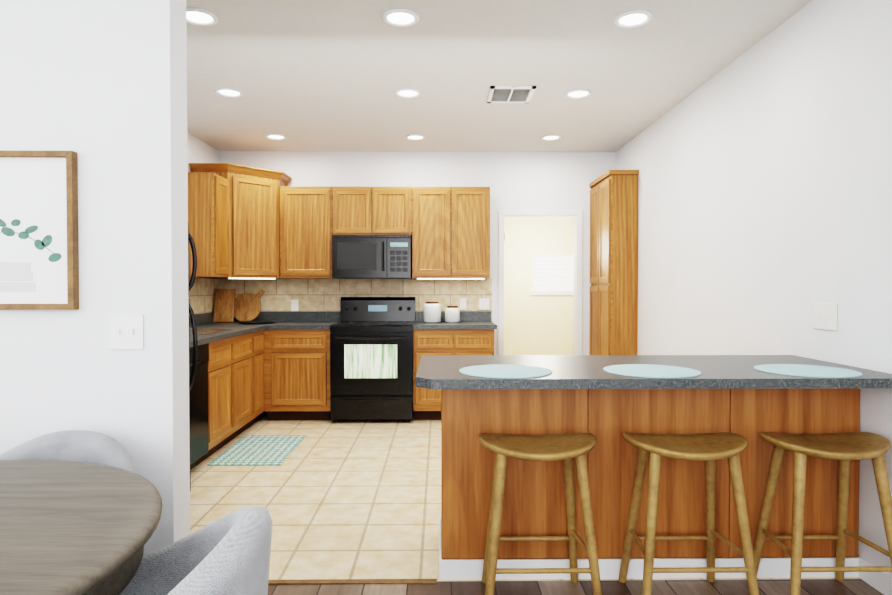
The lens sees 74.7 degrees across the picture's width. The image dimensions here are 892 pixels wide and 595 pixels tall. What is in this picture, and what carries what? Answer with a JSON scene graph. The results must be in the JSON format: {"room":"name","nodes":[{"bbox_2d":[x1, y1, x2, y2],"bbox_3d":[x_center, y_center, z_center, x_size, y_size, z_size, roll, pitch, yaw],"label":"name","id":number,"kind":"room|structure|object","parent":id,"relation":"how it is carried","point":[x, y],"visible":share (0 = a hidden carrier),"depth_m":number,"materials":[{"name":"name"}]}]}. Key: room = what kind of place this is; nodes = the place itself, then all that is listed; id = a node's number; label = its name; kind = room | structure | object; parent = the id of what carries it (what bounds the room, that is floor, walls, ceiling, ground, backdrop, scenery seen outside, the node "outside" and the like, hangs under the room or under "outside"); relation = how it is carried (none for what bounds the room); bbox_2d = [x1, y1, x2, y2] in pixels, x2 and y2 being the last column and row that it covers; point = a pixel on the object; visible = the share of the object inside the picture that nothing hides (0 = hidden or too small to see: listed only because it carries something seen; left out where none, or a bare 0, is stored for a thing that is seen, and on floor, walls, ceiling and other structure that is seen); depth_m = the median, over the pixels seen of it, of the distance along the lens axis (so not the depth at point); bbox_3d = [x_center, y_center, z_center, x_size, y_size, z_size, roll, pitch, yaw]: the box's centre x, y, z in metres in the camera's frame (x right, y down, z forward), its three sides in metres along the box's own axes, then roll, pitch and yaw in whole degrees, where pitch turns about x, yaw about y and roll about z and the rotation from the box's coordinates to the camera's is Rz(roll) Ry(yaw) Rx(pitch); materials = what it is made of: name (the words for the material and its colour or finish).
{"room":"kitchen and dining room","nodes":[
{"label":"kitchen and dining room","id":0,"kind":"room"},
{"bbox_2d":[0,0,189,555],"bbox_3d":[-2.374,-0.112,2.127,2.800,2.680,0.137,0,1,-1],"label":"wall","id":1,"kind":"structure","parent":0,"point":[99,87],"depth_m":2.07,"materials":[{"name":"paint"}]},
{"bbox_2d":[0,150,78,309],"bbox_3d":[-1.527,-0.234,2.048,0.453,0.553,0.032,0,1,-1],"label":"framed art","id":2,"kind":"object","parent":1,"relation":"attached to","point":[39,262],"visible":1,"depth_m":2.05,"materials":[{"name":"white paper"}]},
{"bbox_2d":[109,315,143,348],"bbox_3d":[-1.134,0.122,2.067,0.120,0.122,0.014,0,1,-1],"label":"light switch","id":3,"kind":"object","parent":1,"relation":"attached to","point":[126,331],"visible":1,"depth_m":2.07,"materials":[{"name":"white plastic"}]},
{"bbox_2d":[187,132,218,171],"bbox_3d":[-2.397,-0.145,4.136,0.120,2.680,3.883,0,1,-1],"label":"wall","id":4,"kind":"structure","parent":0,"point":[199,151],"depth_m":5.55,"materials":[{"name":"paint"}]},
{"bbox_2d":[189,312,216,323],"bbox_3d":[-2.332,0.219,4.785,0.021,0.102,2.552,0,1,-1],"label":"backsplash","id":5,"kind":"structure","parent":4,"relation":"attached to","point":[204,318],"depth_m":5.64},
{"bbox_2d":[188,277,218,314],"bbox_3d":[-2.343,0.079,4.794,0.001,0.510,2.564,0,1,-1],"label":"backsplash","id":6,"kind":"structure","parent":4,"relation":"attached to","point":[201,297],"depth_m":5.67,"materials":[{"name":"beige tile"}]},
{"bbox_2d":[188,171,227,278],"bbox_3d":[-2.169,-0.633,5.220,0.356,0.900,0.336,0,1,-1],"label":"upper cabinet","id":7,"kind":"object","parent":4,"relation":"attached to","point":[207,190],"depth_m":5.06,"materials":[{"name":"brown wood"}]},
{"bbox_2d":[189,163,287,278],"bbox_3d":[-1.998,-0.712,5.696,0.709,1.042,0.750,0,1,-1],"label":"upper cabinet","id":8,"kind":"object","parent":4,"relation":"attached to","point":[248,222],"depth_m":5.55,"materials":[{"name":"brown wood"}]},
{"bbox_2d":[229,278,484,278],"bbox_3d":[-0.824,-0.183,5.645,2.421,0.012,0.381,0,1,-1],"label":"under-cabinet light strip","id":9,"kind":"object","parent":8,"relation":"attached to","point":[417,278],"visible":1,"depth_m":5.81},
{"bbox_2d":[218,151,615,354],"bbox_3d":[-0.354,-0.179,6.160,4.250,2.680,0.120,0,1,-1],"label":"wall","id":10,"kind":"structure","parent":0,"point":[537,180],"depth_m":6.09,"materials":[{"name":"paint"}]},
{"bbox_2d":[234,312,340,319],"bbox_3d":[-1.722,0.198,6.077,1.270,0.102,0.020,0,1,-1],"label":"backsplash","id":11,"kind":"structure","parent":10,"relation":"attached to","point":[262,315],"depth_m":6.07,"materials":[{"name":"grey stone"}]},
{"bbox_2d":[280,183,335,278],"bbox_3d":[-1.380,-0.645,5.906,0.513,0.900,0.346,0,1,-1],"label":"upper cabinet","id":12,"kind":"object","parent":10,"relation":"attached to","point":[305,211],"depth_m":5.74,"materials":[{"name":"brown wood"}]},
{"bbox_2d":[219,279,491,321],"bbox_3d":[-0.938,0.057,6.097,2.839,0.510,0.001,0,1,-1],"label":"backsplash","id":13,"kind":"structure","parent":10,"relation":"attached to","point":[314,295],"depth_m":6.09,"materials":[{"name":"beige tile"}]},
{"bbox_2d":[291,300,298,310],"bbox_3d":[-1.573,0.082,6.079,0.073,0.118,0.014,0,1,-1],"label":"electrical outlet plate","id":14,"kind":"object","parent":13,"relation":"attached to","point":[294,305],"visible":1,"depth_m":6.08,"materials":[{"name":"white plastic"}]},
{"bbox_2d":[460,298,465,309],"bbox_3d":[0.178,0.067,6.098,0.071,0.120,0.014,0,1,-1],"label":"electrical outlet plate","id":15,"kind":"object","parent":13,"relation":"attached to","point":[462,303],"visible":1,"depth_m":6.10,"materials":[{"name":"white plastic"}]},
{"bbox_2d":[479,298,488,309],"bbox_3d":[0.400,0.067,6.100,0.107,0.120,0.014,0,1,-1],"label":"electrical outlet plate","id":16,"kind":"object","parent":13,"relation":"attached to","point":[483,303],"visible":1,"depth_m":6.10,"materials":[{"name":"white plastic"}]},
{"bbox_2d":[332,187,411,235],"bbox_3d":[-0.730,-0.856,5.910,0.783,0.478,0.346,0,1,-1],"label":"upper cabinet","id":17,"kind":"object","parent":10,"relation":"attached to","point":[355,210],"depth_m":5.74,"materials":[{"name":"brown wood"}]},
{"bbox_2d":[332,235,412,278],"bbox_3d":[-0.728,-0.402,5.873,0.764,0.422,0.432,0,1,-1],"label":"microwave","id":18,"kind":"object","parent":17,"relation":"attached to","point":[371,256],"visible":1,"depth_m":5.70,"materials":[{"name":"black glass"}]},
{"bbox_2d":[412,187,489,278],"bbox_3d":[0.048,-0.645,5.922,0.770,0.900,0.346,0,1,-1],"label":"upper cabinet","id":19,"kind":"object","parent":10,"relation":"attached to","point":[451,225],"depth_m":5.75,"materials":[{"name":"brown wood"}]},
{"bbox_2d":[498,210,582,354],"bbox_3d":[0.986,0.123,6.127,0.878,2.078,0.046,0,1,-1],"label":"door frame","id":20,"kind":"structure","parent":10,"relation":"attached to","point":[501,233],"depth_m":6.10,"materials":[{"name":"white paint"}]},
{"bbox_2d":[186,0,811,151],"bbox_3d":[-0.678,-1.507,2.429,6.200,0.100,10.550,0,1,-1],"label":"ceiling","id":21,"kind":"structure","parent":0,"point":[318,75],"depth_m":3.77,"materials":[{"name":"paint"}]},
{"bbox_2d":[186,8,217,25],"bbox_3d":[-1.292,-1.461,3.048,0.194,0.011,0.194,0,1,-1],"label":"recessed light","id":22,"kind":"object","parent":21,"relation":"in","point":[198,17],"visible":0.75,"depth_m":3.05,"materials":[{"name":"white glass"}]},
{"bbox_2d":[215,88,243,97],"bbox_3d":[-1.566,-1.480,4.225,0.194,0.011,0.194,0,1,-1],"label":"recessed light","id":23,"kind":"object","parent":21,"relation":"in","point":[230,92],"visible":0.98,"depth_m":4.23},
{"bbox_2d":[265,134,286,139],"bbox_3d":[-1.590,-1.501,5.465,0.194,0.011,0.194,0,1,-1],"label":"recessed light","id":24,"kind":"object","parent":21,"relation":"in","point":[276,136],"visible":1,"depth_m":5.46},
{"bbox_2d":[382,9,418,26],"bbox_3d":[-0.237,-1.461,3.060,0.194,0.011,0.194,0,1,-1],"label":"recessed light","id":25,"kind":"object","parent":21,"relation":"in","point":[400,18],"visible":0.98,"depth_m":3.05,"materials":[{"name":"white glass"}]},
{"bbox_2d":[395,88,420,97],"bbox_3d":[-0.276,-1.481,4.239,0.194,0.011,0.194,0,1,-1],"label":"recessed light","id":26,"kind":"object","parent":21,"relation":"in","point":[408,93],"visible":1,"depth_m":4.23,"materials":[{"name":"white glass"}]},
{"bbox_2d":[405,134,425,139],"bbox_3d":[-0.288,-1.501,5.479,0.194,0.011,0.194,0,1,-1],"label":"recessed light","id":27,"kind":"object","parent":21,"relation":"in","point":[415,137],"visible":0.98,"depth_m":5.47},
{"bbox_2d":[487,86,535,102],"bbox_3d":[0.471,-1.481,4.273,0.320,0.012,0.350,0,1,-1],"label":"ceiling vent","id":28,"kind":"object","parent":21,"relation":"in","point":[510,94],"visible":0.98,"depth_m":4.26,"materials":[{"name":"white metal"}]},
{"bbox_2d":[541,135,560,140],"bbox_3d":[0.988,-1.501,5.493,0.194,0.011,0.194,0,1,-1],"label":"recessed light","id":29,"kind":"object","parent":21,"relation":"in","point":[551,137],"visible":1,"depth_m":5.49,"materials":[{"name":"white glass"}]},
{"bbox_2d":[565,89,591,98],"bbox_3d":[0.963,-1.481,4.253,0.194,0.011,0.194,0,1,-1],"label":"recessed light","id":30,"kind":"object","parent":21,"relation":"in","point":[578,93],"visible":1,"depth_m":4.25,"materials":[{"name":"white glass"}]},
{"bbox_2d":[614,10,651,27],"bbox_3d":[0.984,-1.461,3.073,0.194,0.011,0.194,0,1,-1],"label":"recessed light","id":31,"kind":"object","parent":21,"relation":"in","point":[634,19],"visible":1,"depth_m":3.07,"materials":[{"name":"white glass"}]},
{"bbox_2d":[190,415,859,581],"bbox_3d":[-0.274,1.221,4.378,4.370,0.060,3.733,0,1,-1],"label":"floor","id":32,"kind":"structure","parent":0,"point":[350,499],"depth_m":3.52,"materials":[{"name":"beige tile"}]},
{"bbox_2d":[188,222,197,490],"bbox_3d":[-1.879,0.385,3.061,0.831,1.655,0.898,0,1,-1],"label":"refrigerator","id":33,"kind":"object","parent":32,"relation":"on","point":[191,312],"visible":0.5,"depth_m":3.44,"materials":[{"name":"black metal"}]},
{"bbox_2d":[190,343,208,468],"bbox_3d":[-1.973,0.764,3.830,0.620,0.872,0.600,0,1,-1],"label":"dishwasher","id":34,"kind":"object","parent":32,"relation":"on","point":[199,441],"visible":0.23,"depth_m":3.98,"materials":[{"name":"black metal"}]},
{"bbox_2d":[196,340,236,465],"bbox_3d":[-2.009,0.754,4.369,0.657,0.875,0.470,0,1,-1],"label":"base cabinet","id":35,"kind":"object","parent":32,"relation":"on","point":[222,377],"depth_m":4.40,"materials":[{"name":"brown wood"}]},
{"bbox_2d":[233,332,256,435],"bbox_3d":[-2.015,0.746,4.860,0.657,0.875,0.513,0,1,-1],"label":"base cabinet","id":36,"kind":"object","parent":32,"relation":"on","point":[244,347],"depth_m":4.96,"materials":[{"name":"brown wood"}]},
{"bbox_2d":[207,435,306,465],"bbox_3d":[-1.441,1.185,4.566,0.520,0.006,0.830,0,1,-1],"label":"kitchen rug","id":37,"kind":"object","parent":32,"relation":"on","point":[258,450],"visible":1,"depth_m":4.49,"materials":[{"name":"green fabric"}]},
{"bbox_2d":[257,332,264,420],"bbox_3d":[-2.019,0.739,5.271,0.657,0.875,0.309,0,1,-1],"label":"base cabinet","id":38,"kind":"object","parent":32,"relation":"on","point":[260,335],"depth_m":5.37,"materials":[{"name":"brown wood"}]},
{"bbox_2d":[265,328,330,419],"bbox_3d":[-1.399,0.730,5.789,0.631,0.875,0.626,0,1,-1],"label":"base cabinet","id":39,"kind":"object","parent":32,"relation":"on","point":[279,369],"depth_m":5.48,"materials":[{"name":"brown wood"}]},
{"bbox_2d":[190,320,280,347],"bbox_3d":[-2.006,0.289,4.800,0.673,0.038,2.574,0,1,-1],"label":"countertop","id":40,"kind":"structure","parent":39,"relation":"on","point":[235,328],"depth_m":4.92,"materials":[{"name":"grey stone"}]},
{"bbox_2d":[190,328,228,335],"bbox_3d":[-1.978,0.358,4.651,0.389,0.178,0.560,0,1,-1],"label":"sink","id":41,"kind":"object","parent":40,"relation":"in","point":[200,331],"depth_m":4.91,"materials":[{"name":"silver metal"}]},
{"bbox_2d":[213,289,235,322],"bbox_3d":[-2.231,0.083,5.881,0.200,0.336,0.085,0,1,-1],"label":"rectangular cutting board","id":42,"kind":"object","parent":40,"relation":"on","point":[224,303],"visible":1,"depth_m":5.87,"materials":[{"name":"brown wood"}]},
{"bbox_2d":[234,289,264,320],"bbox_3d":[-2.032,0.081,5.991,0.332,0.338,0.097,0,1,-4],"label":"round cutting board","id":43,"kind":"object","parent":40,"relation":"on","point":[247,307],"visible":0.79,"depth_m":5.98,"materials":[{"name":"brown wood"}]},
{"bbox_2d":[265,320,339,327],"bbox_3d":[-1.382,0.273,5.773,0.597,0.038,0.643,0,1,-1],"label":"countertop","id":44,"kind":"structure","parent":39,"relation":"on","point":[284,323],"depth_m":5.56,"materials":[{"name":"grey stone"}]},
{"bbox_2d":[238,320,275,323],"bbox_3d":[-1.855,0.244,5.741,0.364,0.018,0.364,0,1,-1],"label":"plate","id":45,"kind":"object","parent":44,"relation":"on","point":[256,322],"visible":1,"depth_m":5.65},
{"bbox_2d":[330,297,415,421],"bbox_3d":[-0.697,0.585,5.722,0.769,1.168,0.734,0,1,-1],"label":"range","id":46,"kind":"object","parent":32,"relation":"on","point":[371,358],"visible":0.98,"depth_m":5.42,"materials":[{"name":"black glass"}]},
{"bbox_2d":[413,311,496,419],"bbox_3d":[0.081,0.659,5.795,0.788,1.016,0.643,0,1,-1],"label":"base cabinet","id":47,"kind":"object","parent":32,"relation":"on","point":[470,333],"visible":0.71,"depth_m":5.50,"materials":[{"name":"brown wood"}]},
{"bbox_2d":[423,302,440,322],"bbox_3d":[-0.139,0.146,5.888,0.176,0.208,0.176,0,1,-1],"label":"canister","id":48,"kind":"object","parent":47,"relation":"on","point":[431,312],"visible":1,"depth_m":5.82,"materials":[{"name":"ceramic"}]},
{"bbox_2d":[445,306,459,322],"bbox_3d":[0.065,0.167,5.891,0.150,0.166,0.150,0,1,-1],"label":"canister","id":49,"kind":"object","parent":47,"relation":"on","point":[452,314],"visible":0.98,"depth_m":5.83,"materials":[{"name":"ceramic"}]},
{"bbox_2d":[589,170,638,354],"bbox_3d":[1.637,-0.007,5.760,0.272,2.350,0.726,0,1,-1],"label":"pantry cabinet","id":50,"kind":"object","parent":32,"relation":"on","point":[613,258],"visible":0.69,"depth_m":5.42,"materials":[{"name":"brown wood"}]},
{"bbox_2d":[416,355,891,579],"bbox_3d":[0.842,0.763,2.644,1.930,0.914,0.790,0,1,-1],"label":"peninsula bar","id":51,"kind":"object","parent":32,"relation":"on","point":[740,395],"visible":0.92,"depth_m":2.54,"materials":[{"name":"laminate"}]},
{"bbox_2d":[459,364,551,377],"bbox_3d":[0.248,0.306,2.439,0.386,0.004,0.386,0,1,-1],"label":"placemat","id":52,"kind":"object","parent":51,"relation":"on","point":[505,371],"visible":0.96,"depth_m":2.40,"materials":[{"name":"white fabric"}]},
{"bbox_2d":[603,364,700,377],"bbox_3d":[0.858,0.306,2.446,0.386,0.004,0.386,0,1,-1],"label":"placemat","id":53,"kind":"object","parent":51,"relation":"on","point":[649,371],"visible":0.98,"depth_m":2.40,"materials":[{"name":"fabric"}]},
{"bbox_2d":[754,364,861,377],"bbox_3d":[1.512,0.306,2.453,0.386,0.004,0.386,0,1,-1],"label":"placemat","id":54,"kind":"object","parent":51,"relation":"on","point":[809,370],"visible":0.98,"depth_m":2.43,"materials":[{"name":"white fabric"}]},
{"bbox_2d":[504,217,573,354],"bbox_3d":[1.214,-0.204,7.673,2.300,2.680,0.150,0,1,-1],"label":"wall","id":55,"kind":"structure","parent":0,"point":[538,324],"depth_m":7.58,"materials":[{"name":"beige paint"}]},
{"bbox_2d":[530,256,573,294],"bbox_3d":[1.400,-0.287,7.580,0.610,0.510,0.033,0,1,-1],"label":"window blind","id":56,"kind":"object","parent":55,"relation":"attached to","point":[553,273],"visible":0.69,"depth_m":7.57,"materials":[{"name":"white fabric"}]},
{"bbox_2d":[267,579,882,594],"bbox_3d":[-0.894,1.296,-0.149,5.710,0.060,5.307,0,1,-1],"label":"floor","id":57,"kind":"structure","parent":0,"point":[768,587],"depth_m":2.46,"materials":[{"name":"brown wood"}]},
{"bbox_2d":[0,430,134,472],"bbox_3d":[-1.220,0.840,1.718,0.580,0.790,0.546,0,1,-1],"label":"dining chair","id":58,"kind":"object","parent":57,"relation":"on","point":[86,446],"visible":0.15,"depth_m":1.89,"materials":[{"name":"fabric"}]},
{"bbox_2d":[0,460,161,594],"bbox_3d":[-1.213,0.865,1.132,1.200,0.760,1.200,0,1,-1],"label":"round dining table","id":59,"kind":"object","parent":57,"relation":"on","point":[75,528],"visible":0.98,"depth_m":1.24,"materials":[{"name":"brown wood"}]},
{"bbox_2d":[120,506,271,594],"bbox_3d":[-0.637,0.849,1.193,0.547,0.790,0.580,0,1,-1],"label":"dining chair","id":60,"kind":"object","parent":57,"relation":"on","point":[228,554],"visible":0.85,"depth_m":1.19,"materials":[{"name":"fabric"}]},
{"bbox_2d":[268,579,436,584],"bbox_3d":[-0.508,1.219,2.504,0.940,0.006,0.032,0,1,-1],"label":"threshold strip","id":61,"kind":"object","parent":57,"relation":"on","point":[347,581],"depth_m":2.50,"materials":[{"name":"brown wood"}]},
{"bbox_2d":[478,433,601,594],"bbox_3d":[0.363,0.891,2.338,0.470,0.674,0.370,0,1,-1],"label":"bar stool","id":62,"kind":"object","parent":57,"relation":"on","point":[566,448],"visible":1,"depth_m":2.22,"materials":[{"name":"brown wood"}]},
{"bbox_2d":[619,432,758,594],"bbox_3d":[0.953,0.891,2.345,0.470,0.674,0.370,0,1,-1],"label":"bar stool","id":63,"kind":"object","parent":57,"relation":"on","point":[709,449],"visible":1,"depth_m":2.24,"materials":[{"name":"brown wood"}]},
{"bbox_2d":[753,432,891,594],"bbox_3d":[1.513,0.890,2.351,0.470,0.674,0.370,0,1,-1],"label":"bar stool","id":64,"kind":"object","parent":57,"relation":"on","point":[844,448],"visible":0.98,"depth_m":2.28,"materials":[{"name":"brown wood"}]},
{"bbox_2d":[615,0,891,575],"bbox_3d":[1.880,-0.105,1.726,0.120,2.680,9.040,0,1,-1],"label":"wall","id":65,"kind":"structure","parent":0,"point":[763,166],"depth_m":3.10,"materials":[{"name":"paint"}]},
{"bbox_2d":[813,303,836,330],"bbox_3d":[1.800,0.090,2.783,0.014,0.125,0.170,0,1,-1],"label":"light switch","id":66,"kind":"object","parent":65,"relation":"attached to","point":[825,316],"visible":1,"depth_m":2.77,"materials":[{"name":"white plastic"}]},
{"bbox_2d":[859,557,891,594],"bbox_3d":[1.834,1.220,-0.063,0.012,0.090,5.220,0,1,-1],"label":"baseboard","id":67,"kind":"structure","parent":65,"relation":"attached to","point":[881,582],"depth_m":2.42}
]}

